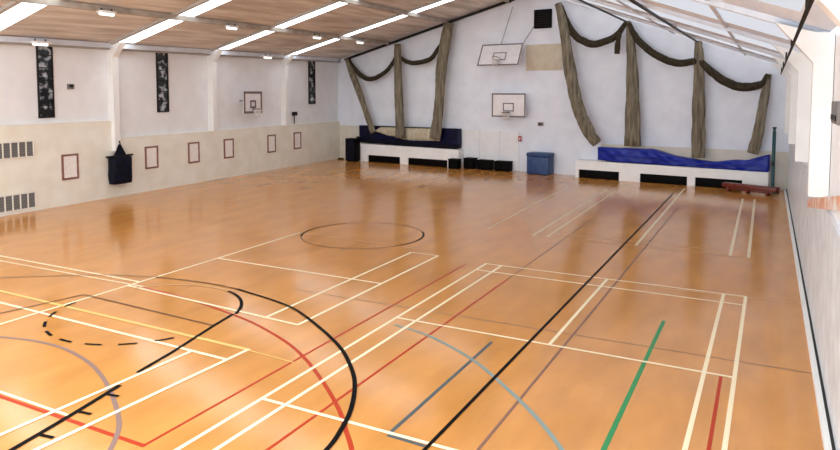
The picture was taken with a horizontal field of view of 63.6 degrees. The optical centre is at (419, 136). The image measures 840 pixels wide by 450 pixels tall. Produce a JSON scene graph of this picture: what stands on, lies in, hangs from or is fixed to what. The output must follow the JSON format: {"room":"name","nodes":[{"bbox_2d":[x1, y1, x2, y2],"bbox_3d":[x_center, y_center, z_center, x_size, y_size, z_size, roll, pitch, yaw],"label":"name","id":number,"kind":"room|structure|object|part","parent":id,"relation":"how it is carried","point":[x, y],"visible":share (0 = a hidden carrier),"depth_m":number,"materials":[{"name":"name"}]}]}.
{"room":"sports hall","nodes":[
{"label":"sports hall","id":0,"kind":"room"},
{"bbox_2d":[0,44,337,137],"bbox_3d":[-13.747,-0.721,27.264,0.300,6.700,41.660,2,4,25],"label":"wall","id":1,"kind":"structure","parent":0,"point":[86,69],"depth_m":30.71,"materials":[{"name":"white paint"}]},
{"bbox_2d":[0,1,21,14],"bbox_3d":[-9.963,-4.894,19.628,12.746,3.646,0.160,2,4,27],"label":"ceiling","id":2,"kind":"structure","parent":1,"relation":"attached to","point":[11,4],"depth_m":21.15,"materials":[{"name":"grey paint"}]},
{"bbox_2d":[0,140,34,159],"bbox_3d":[-14.821,0.497,24.272,0.051,0.600,2.094,2,4,25],"label":"air vent","id":3,"kind":"object","parent":1,"relation":"attached to","point":[19,149],"visible":1,"depth_m":24.62,"materials":[{"name":"grey metal"}]},
{"bbox_2d":[0,191,36,212],"bbox_3d":[-14.821,2.403,24.403,0.051,0.600,2.094,2,4,25],"label":"air vent","id":4,"kind":"object","parent":1,"relation":"attached to","point":[8,203],"visible":1,"depth_m":24.70,"materials":[{"name":"grey metal"}]},
{"bbox_2d":[36,46,54,117],"bbox_3d":[-14.230,-2.143,25.716,0.080,2.850,0.650,2,4,25],"label":"window","id":5,"kind":"structure","parent":1,"relation":"in","point":[44,55],"depth_m":25.71,"materials":[{"name":"black glass"}]},
{"bbox_2d":[0,120,112,216],"bbox_3d":[-17.780,1.638,18.174,0.140,3.240,22.780,2,4,25],"label":"wall panel","id":6,"kind":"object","parent":1,"relation":"attached to","point":[41,173],"depth_m":26.14,"materials":[{"name":"beige paint"}]},
{"bbox_2d":[61,153,78,180],"bbox_3d":[-13.756,1.177,26.636,0.040,1.000,0.740,2,4,25],"label":"frame","id":7,"kind":"object","parent":1,"relation":"attached to","point":[69,162],"visible":1,"depth_m":26.63,"materials":[{"name":"paper"}]},
{"bbox_2d":[67,84,73,88],"bbox_3d":[-13.759,-1.983,26.674,0.100,0.200,0.280,2,4,25],"label":"wall sensor","id":8,"kind":"object","parent":1,"relation":"attached to","point":[69,86],"visible":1,"depth_m":26.63,"materials":[{"name":"grey plastic"}]},
{"bbox_2d":[106,43,125,150],"bbox_3d":[-12.635,-1.642,28.297,0.800,4.496,0.280,2,4,25],"label":"trim","id":9,"kind":"structure","parent":1,"relation":"attached to","point":[113,54],"depth_m":28.28,"materials":[{"name":"white paint"}]},
{"bbox_2d":[106,141,132,184],"bbox_3d":[-12.653,1.053,28.546,0.540,1.825,1.340,2,4,25],"label":"equipment bag","id":10,"kind":"object","parent":1,"relation":"hanging from","point":[120,164],"visible":1,"depth_m":28.35,"materials":[{"name":"black fabric"}]},
{"bbox_2d":[145,146,158,168],"bbox_3d":[-12.029,0.921,30.357,0.040,1.000,0.740,2,4,25],"label":"frame","id":11,"kind":"object","parent":1,"relation":"attached to","point":[151,152],"visible":1,"depth_m":30.35,"materials":[{"name":"paper"}]},
{"bbox_2d":[156,53,168,111],"bbox_3d":[-11.786,-2.559,30.977,0.080,2.860,0.680,2,4,25],"label":"window","id":12,"kind":"structure","parent":1,"relation":"in","point":[162,78],"depth_m":30.97,"materials":[{"name":"black glass"}]},
{"bbox_2d":[188,142,199,163],"bbox_3d":[-10.928,0.758,32.728,0.041,1.000,0.740,2,4,25],"label":"frame","id":13,"kind":"object","parent":1,"relation":"attached to","point":[193,147],"visible":1,"depth_m":32.72,"materials":[{"name":"paper"}]},
{"bbox_2d":[207,50,222,130],"bbox_3d":[-10.143,-2.287,33.646,0.800,4.030,0.280,2,4,25],"label":"column","id":14,"kind":"structure","parent":1,"relation":"attached to","point":[212,58],"depth_m":33.63,"materials":[{"name":"white paint"}]},
{"bbox_2d":[112,121,339,196],"bbox_3d":[-9.164,0.742,36.758,0.140,2.480,18.220,2,4,25],"label":"wall panel","id":15,"kind":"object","parent":1,"relation":"attached to","point":[320,141],"depth_m":34.50,"materials":[{"name":"beige paint"}]},
{"bbox_2d":[223,138,233,158],"bbox_3d":[-9.877,0.603,34.991,0.040,1.000,0.740,2,4,25],"label":"frame","id":16,"kind":"object","parent":1,"relation":"attached to","point":[228,143],"visible":1,"depth_m":34.98,"materials":[{"name":"paper"}]},
{"bbox_2d":[239,91,261,116],"bbox_3d":[-8.835,-1.724,35.839,1.045,1.353,1.500,2,4,25],"label":"basketball hoop","id":17,"kind":"object","parent":1,"relation":"attached to","point":[252,100],"visible":1,"depth_m":35.71,"materials":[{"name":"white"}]},
{"bbox_2d":[267,134,275,152],"bbox_3d":[-8.374,0.381,38.228,0.040,1.000,0.740,2,4,25],"label":"frame","id":18,"kind":"object","parent":1,"relation":"attached to","point":[271,139],"visible":1,"depth_m":38.21,"materials":[{"name":"paper"}]},
{"bbox_2d":[280,55,293,125],"bbox_3d":[-7.621,-2.682,39.076,0.800,4.074,0.280,2,4,25],"label":"pillar","id":19,"kind":"structure","parent":1,"relation":"attached to","point":[284,63],"depth_m":39.07,"materials":[{"name":"white paint"}]},
{"bbox_2d":[293,132,300,148],"bbox_3d":[-7.324,0.225,40.491,0.040,1.000,0.740,2,4,25],"label":"frame","id":20,"kind":"object","parent":1,"relation":"attached to","point":[297,135],"visible":1,"depth_m":40.48,"materials":[{"name":"paper"}]},
{"bbox_2d":[308,61,315,103],"bbox_3d":[-6.705,-3.406,41.915,0.080,2.750,0.700,2,4,25],"label":"window","id":21,"kind":"structure","parent":1,"relation":"in","point":[311,64],"depth_m":41.89,"materials":[{"name":"black glass"}]},
{"bbox_2d":[0,158,823,449],"bbox_3d":[-2.726,3.086,21.762,27.124,0.160,41.600,2,4,27],"label":"floor","id":22,"kind":"structure","parent":0,"point":[334,304],"depth_m":13.38,"materials":[{"name":"brown wood"}]},
{"bbox_2d":[345,138,359,161],"bbox_3d":[-4.269,0.823,42.943,0.780,1.470,0.575,3,5,34],"label":"loudspeaker","id":23,"kind":"object","parent":22,"relation":"on","point":[352,145],"visible":1,"depth_m":42.71,"materials":[{"name":"black plastic"}]},
{"bbox_2d":[346,139,353,159],"bbox_3d":[-4.426,0.824,42.711,0.660,1.300,0.015,3,5,34],"label":"grille","id":24,"kind":"object","parent":23,"relation":"attached to","point":[349,142],"depth_m":42.69,"materials":[{"name":"black fabric"}]},
{"bbox_2d":[360,143,463,167],"bbox_3d":[-0.692,1.104,41.408,7.500,1.120,0.680,3,5,34],"label":"ledge","id":25,"kind":"object","parent":22,"relation":"on","point":[369,152],"visible":0.87,"depth_m":41.01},
{"bbox_2d":[356,125,461,148],"bbox_3d":[-0.825,-0.027,41.358,7.450,1.164,0.623,3,5,34],"label":"mat","id":26,"kind":"object","parent":25,"relation":"on","point":[451,138],"visible":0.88,"depth_m":40.75,"materials":[{"name":"blue fabric"}]},
{"bbox_2d":[448,158,461,168],"bbox_3d":[1.988,1.549,38.873,0.640,0.580,0.490,3,5,34],"label":"storage box","id":27,"kind":"object","parent":22,"relation":"on","point":[453,163],"visible":1,"depth_m":38.69,"materials":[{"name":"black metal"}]},
{"bbox_2d":[463,157,477,168],"bbox_3d":[2.905,1.520,39.011,0.660,0.620,0.550,3,5,34],"label":"storage box","id":28,"kind":"object","parent":22,"relation":"on","point":[469,162],"visible":0.95,"depth_m":38.79,"materials":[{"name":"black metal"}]},
{"bbox_2d":[477,159,493,169],"bbox_3d":[3.711,1.587,38.466,0.850,0.560,0.550,3,5,34],"label":"storage box","id":29,"kind":"object","parent":22,"relation":"on","point":[485,164],"visible":1,"depth_m":38.24,"materials":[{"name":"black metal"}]},
{"bbox_3d":[3.711,1.338,38.449,0.850,0.060,0.550,3,5,34],"label":"lid","id":30,"kind":"part","parent":29,"relation":"part of","materials":[{"name":"black plastic"}]},
{"bbox_2d":[494,160,512,171],"bbox_3d":[4.654,1.631,37.827,0.930,0.560,0.550,3,5,34],"label":"storage box","id":31,"kind":"object","parent":22,"relation":"on","point":[499,165],"visible":1,"depth_m":37.61,"materials":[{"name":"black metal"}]},
{"bbox_3d":[4.654,1.381,37.809,0.930,0.060,0.550,3,5,34],"label":"lid","id":32,"kind":"part","parent":31,"relation":"part of","materials":[{"name":"black plastic"}]},
{"bbox_2d":[526,152,553,174],"bbox_3d":[6.469,1.425,36.443,1.300,1.160,0.800,3,5,34],"label":"box","id":33,"kind":"object","parent":22,"relation":"on","point":[542,163],"visible":1,"depth_m":36.12,"materials":[{"name":"blue plastic"}]},
{"bbox_2d":[575,159,769,187],"bbox_3d":[11.942,1.802,32.850,8.950,0.900,0.680,3,5,34],"label":"ledge","id":34,"kind":"object","parent":22,"relation":"on","point":[584,168],"visible":0.89,"depth_m":32.54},
{"bbox_2d":[597,147,770,171],"bbox_3d":[12.374,1.023,32.408,7.801,0.755,0.689,3,5,34],"label":"mat","id":35,"kind":"object","parent":34,"relation":"on","point":[630,155],"visible":1,"depth_m":32.40,"materials":[{"name":"blue plastic"}]},
{"bbox_2d":[722,182,779,195],"bbox_3d":[14.424,2.270,29.543,0.360,0.420,2.400,-3,5,-39],"label":"bench","id":36,"kind":"object","parent":22,"relation":"on","point":[767,190],"visible":1,"depth_m":29.40,"materials":[{"name":"red wood"}]},
{"bbox_3d":[14.358,2.334,29.629,0.100,0.120,1.990,-3,5,-39],"label":"rail","id":37,"kind":"part","parent":36,"relation":"part of","materials":[{"name":"red wood"}]},
{"bbox_3d":[14.405,2.189,29.561,0.360,0.180,2.340,-3,5,-39],"label":"seat","id":38,"kind":"part","parent":36,"relation":"part of","materials":[{"name":"red wood"}]},
{"bbox_2d":[771,127,776,193],"bbox_3d":[15.479,1.019,29.659,0.500,2.900,0.440,3,5,34],"label":"net post","id":39,"kind":"object","parent":22,"relation":"on","point":[774,128],"visible":0.71,"depth_m":29.60,"materials":[{"name":"teal metal"}]},
{"bbox_2d":[0,0,836,60],"bbox_3d":[-0.900,-4.865,24.783,26.470,4.410,33.600,2,4,27],"label":"ceiling","id":40,"kind":"structure","parent":0,"point":[49,22],"depth_m":28.82,"materials":[{"name":"brown wood"}]},
{"bbox_2d":[0,2,46,30],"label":"window","id":41,"kind":"structure","parent":40,"relation":"attached to","point":[22,10],"depth_m":22.13,"materials":[{"name":"white glass"}]},
{"bbox_2d":[30,39,49,45],"bbox_3d":[-13.896,-3.453,24.781,0.260,0.245,0.600,2,4,27],"label":"ceiling light","id":42,"kind":"object","parent":40,"relation":"attached to","point":[36,43],"visible":1,"depth_m":24.70,"materials":[{"name":"white plastic"}]},
{"bbox_2d":[108,0,210,44],"bbox_3d":[-7.335,-5.282,24.954,13.026,3.602,0.160,2,4,27],"label":"trim","id":43,"kind":"structure","parent":40,"relation":"attached to","point":[200,2],"depth_m":26.55,"materials":[{"name":"grey paint"}]},
{"bbox_2d":[0,36,339,62],"bbox_3d":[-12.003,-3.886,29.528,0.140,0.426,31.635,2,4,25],"label":"trim","id":44,"kind":"structure","parent":40,"relation":"attached to","point":[2,38],"depth_m":29.60,"materials":[{"name":"white paint"}]},
{"bbox_2d":[120,0,229,42],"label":"window","id":45,"kind":"structure","parent":40,"relation":"attached to","point":[211,4],"depth_m":27.17,"materials":[{"name":"white glass"}]},
{"bbox_2d":[6,0,389,44],"bbox_3d":[-8.755,-4.745,27.770,0.140,0.361,31.618,2,4,26],"label":"trim","id":46,"kind":"structure","parent":40,"relation":"attached to","point":[60,3],"depth_m":26.40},
{"bbox_2d":[97,8,116,16],"bbox_3d":[-10.792,-4.292,23.326,0.260,0.245,0.600,2,4,27],"label":"ceiling light","id":47,"kind":"object","parent":46,"relation":"attached to","point":[101,12],"visible":1,"depth_m":23.24,"materials":[{"name":"white plastic"}]},
{"bbox_2d":[225,23,238,29],"bbox_3d":[-8.060,-4.713,28.990,0.260,0.245,0.600,2,4,27],"label":"ceiling light","id":48,"kind":"object","parent":46,"relation":"attached to","point":[228,26],"visible":1,"depth_m":28.91,"materials":[{"name":"white plastic"}]},
{"bbox_2d":[312,34,321,38],"bbox_3d":[-5.284,-5.141,34.745,0.260,0.245,0.600,2,4,27],"label":"ceiling light","id":49,"kind":"object","parent":46,"relation":"attached to","point":[314,36],"visible":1,"depth_m":34.60,"materials":[{"name":"white plastic"}]},
{"bbox_2d":[262,54,272,58],"bbox_3d":[-8.275,-4.374,36.815,0.260,0.245,0.600,2,4,27],"label":"ceiling light","id":50,"kind":"object","parent":40,"relation":"attached to","point":[265,55],"visible":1,"depth_m":36.67,"materials":[{"name":"white plastic"}]},
{"bbox_2d":[209,1,337,50],"bbox_3d":[-4.729,-5.667,30.236,13.303,3.559,0.160,2,4,27],"label":"trim","id":51,"kind":"structure","parent":40,"relation":"attached to","point":[331,2],"depth_m":31.13,"materials":[{"name":"grey paint"}]},
{"bbox_2d":[220,2,347,49],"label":"window","id":52,"kind":"structure","parent":40,"relation":"attached to","point":[336,5],"depth_m":31.81,"materials":[{"name":"white glass"}]},
{"bbox_2d":[283,0,442,55],"bbox_3d":[-2.124,-6.051,35.517,13.581,3.515,0.160,2,4,27],"label":"trim","id":53,"kind":"structure","parent":40,"relation":"attached to","point":[435,1],"depth_m":35.90,"materials":[{"name":"grey paint"}]},
{"bbox_2d":[292,0,451,53],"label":"window","id":54,"kind":"structure","parent":40,"relation":"attached to","point":[443,1],"depth_m":36.55,"materials":[{"name":"white glass"}]},
{"bbox_2d":[333,0,449,22],"bbox_3d":[-5.159,-5.696,25.823,0.140,0.289,31.606,2,4,26],"label":"trim","id":55,"kind":"structure","parent":40,"relation":"attached to","point":[354,2],"depth_m":33.19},
{"bbox_2d":[615,0,674,33],"bbox_3d":[5.338,-4.011,19.149,0.080,0.050,29.300,2,4,27],"label":"trim","id":56,"kind":"structure","parent":40,"relation":"attached to","point":[619,1],"depth_m":23.00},
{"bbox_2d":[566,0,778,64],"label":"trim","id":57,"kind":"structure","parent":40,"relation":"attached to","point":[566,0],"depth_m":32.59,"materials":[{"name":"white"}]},
{"bbox_2d":[555,2,771,157],"bbox_3d":[11.307,-2.938,32.711,10.169,7.709,0.580,3,5,33],"label":"curtain","id":58,"kind":"object","parent":57,"relation":"hanging from","point":[632,137],"visible":1,"depth_m":33.16,"materials":[{"name":"brown fabric"}]},
{"bbox_2d":[555,2,600,145],"bbox_3d":[8.073,-3.229,34.679,2.584,7.400,0.402,3,5,34],"label":"drape","id":59,"kind":"object","parent":58,"relation":"hanging from","point":[566,29],"depth_m":34.73,"materials":[{"name":"brown fabric"}]},
{"bbox_2d":[624,21,640,146],"bbox_3d":[10.493,-2.612,33.303,0.872,6.184,0.509,3,5,34],"label":"drape","id":60,"kind":"object","parent":58,"relation":"hanging from","point":[632,137],"depth_m":33.20,"materials":[{"name":"brown fabric"}]},
{"bbox_2d":[691,40,705,157],"bbox_3d":[13.049,-1.744,31.622,0.655,5.476,0.375,3,5,34],"label":"drape","id":61,"kind":"object","parent":58,"relation":"hanging from","point":[698,133],"depth_m":31.54,"materials":[{"name":"brown fabric"}]},
{"bbox_2d":[747,74,771,154],"bbox_3d":[15.149,-0.997,30.243,0.904,3.631,0.295,3,5,34],"label":"drape","id":62,"kind":"object","parent":58,"relation":"hanging from","point":[754,146],"depth_m":30.15,"materials":[{"name":"brown fabric"}]},
{"bbox_2d":[584,0,778,57],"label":"window","id":63,"kind":"structure","parent":40,"relation":"attached to","point":[588,1],"depth_m":26.36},
{"bbox_2d":[578,0,788,42],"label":"window","id":64,"kind":"structure","parent":40,"relation":"attached to","point":[752,23],"depth_m":14.81,"materials":[{"name":"glass"}]},
{"bbox_3d":[2.856,-4.673,19.250,0.090,0.095,31.264,2,4,27],"label":"net rail","id":65,"kind":"part","parent":64,"relation":"part of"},
{"bbox_3d":[5.693,-3.439,17.634,0.090,0.095,30.879,2,4,27],"label":"net rail","id":66,"kind":"part","parent":64,"relation":"part of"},
{"bbox_2d":[606,0,777,50],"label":"window","id":67,"kind":"structure","parent":40,"relation":"attached to","point":[661,14],"depth_m":20.30,"materials":[{"name":"white glass"}]},
{"bbox_2d":[757,0,804,11],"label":"window","id":68,"kind":"structure","parent":40,"relation":"attached to","point":[797,5],"depth_m":9.43,"materials":[{"name":"glass"}]},
{"bbox_3d":[-1.911,-6.556,24.066,0.289,0.223,31.601,2,4,27],"label":"trim","id":69,"kind":"structure","parent":40,"relation":"attached to","visible":0},
{"bbox_2d":[344,0,513,140],"bbox_3d":[0.295,-3.858,40.116,12.938,8.278,0.740,3,5,34],"label":"net","id":70,"kind":"object","parent":69,"relation":"hanging from","point":[433,133],"visible":1,"depth_m":40.85,"materials":[{"name":"brown fabric"}]},
{"bbox_2d":[345,58,375,133],"bbox_3d":[-3.776,-2.592,42.793,2.465,4.795,0.265,3,5,34],"label":"drape","id":71,"kind":"object","parent":70,"relation":"hanging from","point":[352,69],"depth_m":42.71,"materials":[{"name":"brown fabric"}]},
{"bbox_2d":[394,44,404,137],"bbox_3d":[-1.249,-2.764,41.061,0.776,5.716,0.402,3,5,34],"label":"drape","id":72,"kind":"object","parent":70,"relation":"hanging from","point":[398,88],"depth_m":40.98,"materials":[{"name":"brown fabric"}]},
{"bbox_3d":[0.458,-6.340,40.185,12.938,3.335,0.160,3,5,34],"label":"rail","id":73,"kind":"part","parent":70,"relation":"part of","materials":[{"name":"black metal"}]},
{"bbox_2d":[430,22,453,139],"bbox_3d":[1.232,-3.216,39.340,1.652,6.840,0.439,3,5,34],"label":"drape","id":74,"kind":"object","parent":70,"relation":"hanging from","point":[442,49],"depth_m":39.25,"materials":[{"name":"brown fabric"}]},
{"bbox_2d":[338,0,788,190],"bbox_3d":[5.696,-3.060,37.389,26.753,9.980,0.301,3,5,34],"label":"wall","id":75,"kind":"structure","parent":0,"point":[665,91],"depth_m":35.80,"materials":[{"name":"white paint"}]},
{"bbox_2d":[461,130,479,159],"bbox_3d":[2.931,0.666,39.322,1.200,2.120,0.041,3,5,34],"label":"trim","id":76,"kind":"structure","parent":75,"relation":"attached to","point":[470,143],"depth_m":39.25,"materials":[{"name":"white paint"}]},
{"bbox_2d":[480,130,499,160],"bbox_3d":[3.986,0.715,38.606,1.250,2.120,0.040,3,5,34],"label":"trim","id":77,"kind":"structure","parent":75,"relation":"attached to","point":[489,140],"depth_m":38.56,"materials":[{"name":"white paint"}]},
{"bbox_2d":[477,7,533,65],"bbox_3d":[4.546,-5.458,36.808,3.018,3.268,1.321,3,5,34],"label":"basketball hoop","id":78,"kind":"object","parent":75,"relation":"attached to","point":[501,54],"visible":1,"depth_m":37.01,"materials":[{"name":"grey"}]},
{"bbox_2d":[492,93,525,119],"bbox_3d":[4.854,-1.650,37.183,2.050,1.465,1.045,3,5,34],"label":"basketball hoop","id":79,"kind":"object","parent":75,"relation":"attached to","point":[505,105],"visible":1,"depth_m":37.11,"materials":[{"name":"grey"}]},
{"bbox_2d":[500,131,518,169],"bbox_3d":[5.020,0.763,37.906,1.150,2.120,0.040,3,5,34],"label":"trim","id":80,"kind":"structure","parent":75,"relation":"attached to","point":[509,143],"depth_m":37.84,"materials":[{"name":"white paint"}]},
{"bbox_2d":[534,9,551,28],"bbox_3d":[6.592,-6.324,36.305,1.000,1.000,0.110,3,5,34],"label":"louvres","id":81,"kind":"object","parent":75,"relation":"attached to","point":[542,18],"visible":1,"depth_m":36.27,"materials":[{"name":"black metal"}]},
{"bbox_2d":[526,43,562,70],"bbox_3d":[6.675,-4.277,36.426,2.100,1.400,0.050,3,5,34],"label":"wall panel","id":82,"kind":"object","parent":75,"relation":"attached to","point":[538,56],"visible":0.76,"depth_m":36.40,"materials":[{"name":"beige paint"}]},
{"bbox_2d":[705,0,745,55],"bbox_3d":[8.096,-2.812,17.789,0.080,0.050,29.300,2,4,27],"label":"trim","id":83,"kind":"structure","parent":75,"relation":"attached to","point":[714,9],"depth_m":15.64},
{"bbox_2d":[787,26,839,449],"bbox_3d":[9.062,0.644,15.430,0.350,5.600,41.603,2,4,27],"label":"wall","id":84,"kind":"structure","parent":0,"point":[817,231],"depth_m":10.67,"materials":[{"name":"white paint"}]},
{"bbox_2d":[569,0,779,64],"bbox_3d":[9.343,-5.148,29.582,12.404,4.504,0.160,2,4,27],"label":"trim","id":85,"kind":"structure","parent":84,"relation":"attached to","point":[576,1],"depth_m":28.48,"materials":[{"name":"white paint"}]},
{"bbox_2d":[589,0,784,58],"bbox_3d":[6.632,-4.789,24.354,12.444,4.504,0.160,2,4,27],"label":"trim","id":86,"kind":"structure","parent":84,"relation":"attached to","point":[595,1],"depth_m":22.92,"materials":[{"name":"white paint"}]},
{"bbox_2d":[622,0,801,52],"bbox_3d":[3.921,-4.429,19.127,12.484,4.504,0.160,2,4,27],"label":"trim","id":87,"kind":"structure","parent":84,"relation":"attached to","point":[739,32],"depth_m":17.25,"materials":[{"name":"white paint"}]},
{"bbox_2d":[692,0,829,31],"bbox_3d":[1.186,-4.067,13.854,12.525,4.504,0.160,2,4,27],"label":"trim","id":88,"kind":"structure","parent":84,"relation":"attached to","point":[765,17],"depth_m":11.54,"materials":[{"name":"white paint"}]},
{"bbox_2d":[772,63,790,133],"bbox_3d":[14.783,-1.585,27.660,0.850,2.870,0.400,2,4,27],"label":"trim","id":89,"kind":"structure","parent":84,"relation":"attached to","point":[784,73],"depth_m":27.41,"materials":[{"name":"white paint"}]},
{"bbox_2d":[772,56,797,143],"bbox_3d":[11.998,-1.213,22.246,0.850,2.870,0.400,2,4,27],"label":"trim","id":90,"kind":"structure","parent":84,"relation":"attached to","point":[788,68],"depth_m":21.98,"materials":[{"name":"white paint"}]},
{"bbox_2d":[773,45,811,161],"bbox_3d":[9.213,-0.841,16.831,0.850,2.870,0.400,2,4,27],"label":"trim","id":91,"kind":"structure","parent":84,"relation":"attached to","point":[799,61],"depth_m":16.55,"materials":[{"name":"white paint"}]},
{"bbox_2d":[780,0,813,74],"bbox_3d":[8.646,-1.918,15.968,0.044,0.282,30.479,2,4,27],"label":"rail","id":92,"kind":"object","parent":84,"relation":"attached to","point":[808,3],"visible":0.97,"depth_m":7.28,"materials":[{"name":"black metal"}]},
{"bbox_2d":[776,23,834,196],"bbox_3d":[6.383,-0.463,11.328,0.850,2.870,0.400,2,4,27],"label":"pillar","id":93,"kind":"structure","parent":84,"relation":"attached to","point":[818,47],"depth_m":11.04,"materials":[{"name":"white paint"}]},
{"bbox_2d":[784,189,831,449],"bbox_3d":[7.829,3.513,13.784,0.075,0.100,37.201,2,4,27],"label":"baseboard","id":94,"kind":"structure","parent":84,"relation":"attached to","point":[826,440],"depth_m":11.35,"materials":[{"name":"white"}]},
{"bbox_2d":[786,190,835,449],"bbox_3d":[7.880,3.495,13.756,0.303,0.001,37.200,2,4,27],"label":"trim","id":95,"kind":"structure","parent":84,"relation":"attached to","point":[806,299],"depth_m":11.34,"materials":[{"name":"grey"}]},
{"bbox_2d":[807,196,839,210],"bbox_3d":[6.793,1.118,11.431,0.016,1.498,8.829,2,4,27],"label":"brick ledge","id":96,"kind":"object","parent":84,"relation":"attached to","point":[831,202],"visible":1,"depth_m":10.75,"materials":[{"name":"orange brick"}]},
{"bbox_2d":[814,0,839,27],"bbox_3d":[3.644,-0.097,6.002,0.850,2.870,0.400,2,4,27],"label":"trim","id":97,"kind":"structure","parent":84,"relation":"attached to","point":[831,8],"depth_m":5.79,"materials":[{"name":"white paint"}]},
{"bbox_2d":[830,101,839,124],"bbox_3d":[5.597,-0.320,9.034,0.150,0.300,0.900,2,4,27],"label":"wall heater","id":98,"kind":"object","parent":84,"relation":"attached to","point":[835,107],"visible":1,"depth_m":8.84,"materials":[{"name":"grey metal"}]},
{"bbox_2d":[830,114,835,120],"bbox_3d":[5.535,-0.257,9.071,0.010,0.070,0.760,2,4,27],"label":"grille","id":99,"kind":"object","parent":98,"relation":"attached to","point":[833,116],"depth_m":8.98,"materials":[{"name":"black metal"}]}
]}

